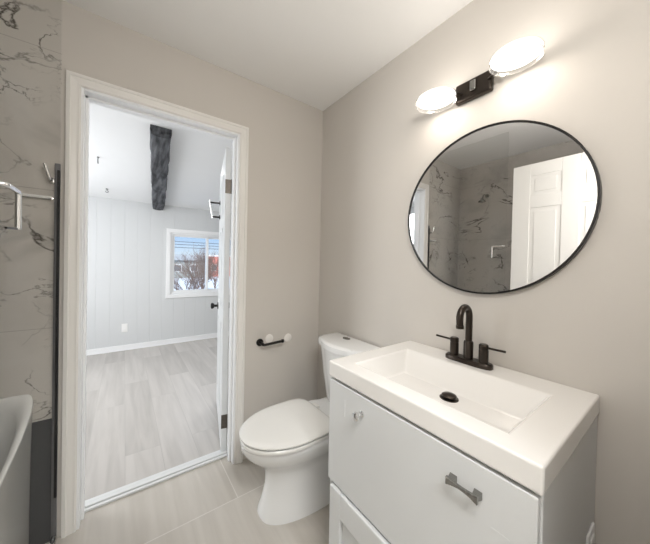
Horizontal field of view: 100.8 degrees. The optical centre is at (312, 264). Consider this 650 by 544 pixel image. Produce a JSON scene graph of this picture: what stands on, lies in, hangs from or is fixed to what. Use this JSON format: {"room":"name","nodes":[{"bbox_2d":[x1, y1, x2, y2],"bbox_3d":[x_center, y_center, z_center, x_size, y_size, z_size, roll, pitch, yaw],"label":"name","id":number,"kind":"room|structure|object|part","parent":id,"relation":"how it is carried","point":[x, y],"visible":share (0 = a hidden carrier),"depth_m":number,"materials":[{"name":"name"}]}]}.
{"room":"bathroom","nodes":[
{"label":"bathroom","id":0,"kind":"room"},
{"bbox_2d":[87,196,230,349],"bbox_3d":[-2.114,0.131,4.092,4.600,2.120,0.100,1,1,-35],"label":"wall","id":1,"kind":"structure","parent":0,"point":[126,272],"depth_m":3.78,"materials":[{"name":"white paint"}]},
{"bbox_2d":[121,323,127,331],"bbox_3d":[-2.595,0.873,3.708,0.070,0.115,0.009,1,1,-35],"label":"wall outlet","id":2,"kind":"object","parent":1,"relation":"attached to","point":[124,327],"visible":1,"depth_m":3.71,"materials":[{"name":"plastic"}]},
{"bbox_2d":[86,331,228,355],"bbox_3d":[-2.102,1.155,4.053,4.600,0.075,0.020,1,1,-35],"label":"baseboard","id":3,"kind":"structure","parent":1,"relation":"attached to","point":[213,335],"depth_m":3.87,"materials":[{"name":"white paint"}]},
{"bbox_2d":[166,228,230,297],"bbox_3d":[-1.733,-0.013,4.339,1.125,1.040,0.106,1,1,-35],"label":"window","id":4,"kind":"structure","parent":1,"relation":"in","point":[170,240],"depth_m":4.12,"materials":[{"name":"white paint"}]},
{"bbox_3d":[-1.909,-0.015,4.210,0.523,0.874,0.025,1,1,-35],"label":"sash","id":5,"kind":"part","parent":4,"relation":"part of","materials":[{"name":"clear glass"}]},
{"bbox_3d":[-1.548,-0.011,4.500,0.472,0.874,0.025,1,1,-35],"label":"sash","id":6,"kind":"part","parent":4,"relation":"part of","materials":[{"name":"clear glass"}]},
{"bbox_2d":[88,103,231,211],"bbox_3d":[-1.298,-1.038,2.949,4.600,0.403,2.860,1,1,-35],"label":"ceiling","id":7,"kind":"structure","parent":0,"point":[120,140],"depth_m":2.67,"materials":[{"name":"paint"}]},
{"bbox_2d":[150,124,171,209],"bbox_3d":[-1.720,-0.939,3.015,0.163,0.335,2.090,1,1,-30],"label":"ceiling beam","id":8,"kind":"structure","parent":7,"relation":"attached to","point":[160,137],"depth_m":2.51,"materials":[{"name":"grey wood"}]},
{"bbox_2d":[0,0,322,537],"bbox_3d":[-0.839,0.036,1.484,2.105,2.420,0.110,1,1,-35],"label":"wall","id":9,"kind":"structure","parent":0,"point":[286,132],"depth_m":1.35,"materials":[{"name":"beige paint"}]},
{"bbox_2d":[22,193,52,199],"bbox_3d":[-1.186,-0.292,1.149,0.109,0.018,0.026,1,1,-35],"label":"towel bar","id":10,"kind":"object","parent":9,"relation":"attached to","point":[23,194],"visible":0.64,"depth_m":1.15,"materials":[{"name":"metal"}]},
{"bbox_2d":[29,418,51,543],"bbox_3d":[-1.201,0.965,1.184,0.109,0.555,0.004,1,1,-35],"label":"trim","id":11,"kind":"structure","parent":9,"relation":"attached to","point":[41,438],"depth_m":1.18,"materials":[{"name":"metal"}]},
{"bbox_2d":[42,163,54,183],"bbox_3d":[-1.141,-0.395,1.164,0.022,0.077,0.058,1,1,-16],"label":"robe hook","id":12,"kind":"object","parent":9,"relation":"attached to","point":[51,179],"visible":1,"depth_m":1.15,"materials":[{"name":"silver metal"}]},
{"bbox_2d":[61,70,248,538],"bbox_3d":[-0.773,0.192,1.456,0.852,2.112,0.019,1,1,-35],"label":"trim","id":13,"kind":"structure","parent":9,"relation":"attached to","point":[75,81],"depth_m":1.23,"materials":[{"name":"paint"}]},
{"bbox_2d":[85,450,227,512],"bbox_3d":[-0.872,1.236,1.577,0.728,0.018,0.080,1,1,-35],"label":"threshold","id":14,"kind":"object","parent":9,"relation":"attached to","point":[108,497],"depth_m":1.53,"materials":[{"name":"paint"}]},
{"bbox_2d":[211,147,231,451],"bbox_3d":[-0.673,0.229,2.093,0.160,2.005,0.711,1,1,-27],"label":"door","id":15,"kind":"structure","parent":9,"relation":"in","point":[222,305],"depth_m":1.77,"materials":[{"name":"white paint"}]},
{"bbox_2d":[209,200,219,218],"bbox_3d":[-0.834,-0.469,2.287,0.091,0.159,0.036,1,1,-22],"label":"towel rack","id":16,"kind":"object","parent":15,"relation":"attached to","point":[210,201],"visible":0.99,"depth_m":2.28,"materials":[{"name":"silver metal"}]},
{"bbox_3d":[-0.852,0.357,2.334,0.062,0.060,0.060,1,1,-22],"label":"knob","id":17,"kind":"part","parent":15,"relation":"part of","materials":[{"name":"black metal"}]},
{"bbox_2d":[265,334,272,342],"bbox_3d":[-0.290,0.498,1.808,0.058,0.058,0.008,1,1,-35],"label":"mounting plate","id":18,"kind":"object","parent":9,"relation":"attached to","point":[269,338],"depth_m":1.80,"materials":[{"name":"white paint"}]},
{"bbox_2d":[256,339,283,345],"bbox_3d":[-0.278,0.513,1.777,0.169,0.048,0.074,1,1,-35],"label":"paper holder","id":19,"kind":"object","parent":9,"relation":"attached to","point":[259,342],"visible":1,"depth_m":1.76,"materials":[{"name":"black metal"}]},
{"bbox_2d":[284,333,291,341],"bbox_3d":[-0.173,0.514,1.891,0.058,0.058,0.008,1,1,-35],"label":"mounting plate","id":20,"kind":"object","parent":9,"relation":"attached to","point":[287,337],"depth_m":1.89,"materials":[{"name":"white paint"}]},
{"bbox_2d":[45,336,329,543],"bbox_3d":[-0.397,1.280,1.618,4.600,0.050,6.170,1,1,-35],"label":"floor","id":21,"kind":"structure","parent":0,"point":[150,411],"depth_m":1.69,"materials":[{"name":"grey laminate"}]},
{"bbox_2d":[0,394,33,543],"bbox_3d":[-1.000,0.910,0.389,0.578,0.690,1.532,1,1,-35],"label":"bathtub","id":22,"kind":"object","parent":21,"relation":"on","point":[15,411],"visible":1,"depth_m":1.03,"materials":[{"name":"ceramic"}]},
{"bbox_2d":[0,163,60,543],"bbox_3d":[-0.933,0.045,0.914,0.032,2.410,0.714,1,1,-35],"label":"screen","id":23,"kind":"object","parent":21,"relation":"on","point":[57,182],"visible":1,"depth_m":1.19,"materials":[{"name":"clear glass"}]},
{"bbox_3d":[-0.750,-0.144,0.667,0.020,0.106,0.100,1,1,-35],"label":"handle","id":24,"kind":"part","parent":23,"relation":"part of","materials":[{"name":"silver metal"}]},
{"bbox_3d":[-0.959,1.236,0.918,0.018,0.028,0.701,1,1,-35],"label":"rail","id":25,"kind":"part","parent":23,"relation":"part of","materials":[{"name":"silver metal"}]},
{"bbox_2d":[239,332,379,524],"bbox_3d":[-0.032,0.861,1.481,0.738,0.805,0.408,1,1,-35],"label":"toilet","id":26,"kind":"object","parent":21,"relation":"on","point":[289,439],"visible":0.73,"depth_m":1.35,"materials":[{"name":"ceramic"}]},
{"bbox_3d":[-0.149,0.834,1.414,0.468,0.020,0.378,1,1,-35],"label":"lid","id":27,"kind":"part","parent":26,"relation":"part of","materials":[{"name":"plastic"}]},
{"bbox_3d":[-0.076,1.067,1.470,0.648,0.391,0.370,1,1,-35],"label":"bowl","id":28,"kind":"part","parent":26,"relation":"part of","materials":[{"name":"white ceramic"}]},
{"bbox_3d":[0.190,0.693,1.633,0.198,0.363,0.384,1,1,-35],"label":"tank","id":29,"kind":"part","parent":26,"relation":"part of","materials":[{"name":"white ceramic"}]},
{"bbox_3d":[0.188,0.489,1.626,0.214,0.045,0.408,1,1,-35],"label":"tank lid","id":30,"kind":"part","parent":26,"relation":"part of","materials":[{"name":"white ceramic"}]},
{"bbox_2d":[328,377,597,543],"bbox_3d":[0.455,0.869,0.952,0.574,0.822,0.670,1,1,-35],"label":"vanity cabinet","id":31,"kind":"object","parent":21,"relation":"on","point":[393,480],"visible":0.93,"depth_m":0.75,"materials":[{"name":"paint"}]},
{"bbox_3d":[0.156,0.516,0.917,0.038,0.030,0.030,1,1,-35],"label":"knob","id":32,"kind":"part","parent":31,"relation":"part of","materials":[{"name":"silver metal"}]},
{"bbox_3d":[0.258,1.021,0.802,0.027,0.312,0.636,1,1,-35],"label":"door","id":33,"kind":"part","parent":31,"relation":"part of","materials":[{"name":"paint"}]},
{"bbox_3d":[0.358,0.532,0.640,0.025,0.019,0.075,1,1,-35],"label":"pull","id":34,"kind":"part","parent":31,"relation":"part of","materials":[{"name":"silver metal"}]},
{"bbox_2d":[329,340,599,495],"bbox_3d":[0.479,0.439,0.957,0.538,0.091,0.676,1,1,-35],"label":"sink","id":35,"kind":"object","parent":31,"relation":"in","point":[524,427],"visible":0.98,"depth_m":0.83,"materials":[{"name":"ceramic"}]},
{"bbox_2d":[439,391,458,402],"bbox_3d":[0.488,0.468,0.959,0.062,0.018,0.062,1,1,-35],"label":"drain stopper","id":36,"kind":"object","parent":35,"relation":"in","point":[447,396],"visible":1,"depth_m":0.95,"materials":[{"name":"black metal"}]},
{"bbox_2d":[436,304,505,370],"bbox_3d":[0.605,0.275,1.064,0.116,0.239,0.263,1,1,-35],"label":"faucet","id":37,"kind":"object","parent":35,"relation":"on","point":[466,358],"visible":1,"depth_m":1.06,"materials":[{"name":"black metal"}]},
{"bbox_3d":[0.572,0.313,1.156,0.009,0.013,0.076,1,1,-41],"label":"lever","id":38,"kind":"part","parent":37,"relation":"part of","materials":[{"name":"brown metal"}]},
{"bbox_3d":[0.596,0.341,1.128,0.033,0.074,0.033,1,1,-35],"label":"valve handle","id":39,"kind":"part","parent":37,"relation":"part of","materials":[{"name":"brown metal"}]},
{"bbox_3d":[0.599,0.240,1.059,0.100,0.169,0.025,1,1,-35],"label":"spout","id":40,"kind":"part","parent":37,"relation":"part of","materials":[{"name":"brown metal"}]},
{"bbox_3d":[0.627,0.386,1.082,0.056,0.019,0.176,1,1,-35],"label":"plate","id":41,"kind":"part","parent":37,"relation":"part of","materials":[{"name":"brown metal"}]},
{"bbox_3d":[0.660,0.343,1.036,0.033,0.074,0.033,1,1,-35],"label":"valve handle","id":42,"kind":"part","parent":37,"relation":"part of","materials":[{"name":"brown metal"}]},
{"bbox_3d":[0.679,0.317,1.003,0.009,0.013,0.076,1,1,-29],"label":"lever","id":43,"kind":"part","parent":37,"relation":"part of","materials":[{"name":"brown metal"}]},
{"bbox_3d":[0.664,0.876,0.700,0.520,0.822,0.016,1,1,-35],"label":"panel","id":44,"kind":"part","parent":31,"relation":"part of","materials":[{"name":"paint"}]},
{"bbox_2d":[586,522,594,543],"bbox_3d":[0.825,0.842,0.796,0.080,0.115,0.009,1,1,-35],"label":"wall outlet","id":45,"kind":"object","parent":31,"relation":"attached to","point":[590,537],"visible":1,"depth_m":0.79,"materials":[{"name":"plastic"}]},
{"bbox_2d":[590,533,594,543],"bbox_3d":[0.827,0.842,0.794,0.040,0.075,0.004,1,1,-35],"label":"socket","id":46,"kind":"object","parent":45,"relation":"attached to","point":[592,537],"depth_m":0.79,"materials":[{"name":"plastic"}]},
{"bbox_2d":[63,0,472,110],"bbox_3d":[0.105,-1.170,0.160,2.305,0.060,3.310,1,1,-35],"label":"ceiling","id":47,"kind":"structure","parent":0,"point":[314,53],"depth_m":1.34,"materials":[{"name":"paint"}]},
{"bbox_2d":[317,0,649,543],"bbox_3d":[0.559,0.067,1.426,0.120,2.420,1.810,1,1,-35],"label":"wall","id":48,"kind":"structure","parent":0,"point":[585,326],"depth_m":0.97,"materials":[{"name":"beige paint"}]},
{"bbox_2d":[416,35,544,113],"bbox_3d":[0.636,-0.745,1.070,0.181,0.083,0.453,1,1,-35],"label":"vanity light","id":49,"kind":"object","parent":48,"relation":"attached to","point":[517,55],"visible":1,"depth_m":1.07,"materials":[{"name":"white glass"}]},
{"bbox_3d":[0.544,-0.729,1.184,0.156,0.014,0.156,1,1,-35],"label":"lamp shade","id":50,"kind":"part","parent":49,"relation":"part of","materials":[{"name":"white glass"}]},
{"bbox_3d":[0.683,-0.744,1.137,0.028,0.083,0.144,1,1,-35],"label":"plate","id":51,"kind":"part","parent":49,"relation":"part of","materials":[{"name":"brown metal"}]},
{"bbox_3d":[0.713,-0.734,0.943,0.150,0.014,0.150,1,1,-35],"label":"lamp shade","id":52,"kind":"part","parent":49,"relation":"part of","materials":[{"name":"white glass"}]},
{"bbox_2d":[408,120,601,293],"bbox_3d":[0.697,-0.222,1.110,0.024,0.684,0.684,1,1,-35],"label":"round mirror","id":53,"kind":"object","parent":48,"relation":"attached to","point":[505,206],"visible":1,"depth_m":1.03,"materials":[{"name":"black mirror"}]},
{"label":"outside","id":54,"kind":"structure","parent":0,"visible":0},
{"bbox_2d":[174,276,229,289],"bbox_3d":[-32.428,1.625,48.388,120.000,0.100,106.900,1,1,-35],"label":"ground","id":55,"kind":"structure","parent":54,"point":[181,283],"depth_m":30.55,"materials":[{"name":"white snow"}]},
{"bbox_2d":[174,254,204,277],"bbox_3d":[-23.536,0.095,40.778,13.000,3.500,8.300,1,1,-35],"label":"house","id":56,"kind":"structure","parent":55,"relation":"on","point":[179,256],"depth_m":39.85,"materials":[{"name":"grey"}]},
{"bbox_2d":[174,261,216,289],"bbox_3d":[-5.895,1.077,12.840,2.577,2.891,2.380,1,1,-16],"label":"bare tree","id":57,"kind":"object","parent":55,"relation":"on","point":[210,276],"visible":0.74,"depth_m":12.82,"materials":[{"name":"brown plant"}]},
{"bbox_2d":[174,244,218,288],"bbox_3d":[-7.321,0.477,17.342,3.739,3.931,3.442,1,1,-35],"label":"bare tree","id":58,"kind":"object","parent":55,"relation":"on","point":[183,255],"visible":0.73,"depth_m":17.15,"materials":[{"name":"brown plant"}]},
{"bbox_2d":[187,250,218,287],"bbox_3d":[-8.101,0.641,21.492,3.613,3.481,3.340,1,1,-23],"label":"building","id":59,"kind":"structure","parent":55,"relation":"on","point":[216,277],"depth_m":21.54,"materials":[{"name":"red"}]},
{"bbox_2d":[208,255,229,275],"bbox_3d":[-16.349,0.119,50.388,9.600,3.550,10.200,1,1,-35],"label":"building","id":60,"kind":"structure","parent":55,"relation":"on","point":[215,257],"depth_m":44.46,"materials":[{"name":"red brick"}]}
]}

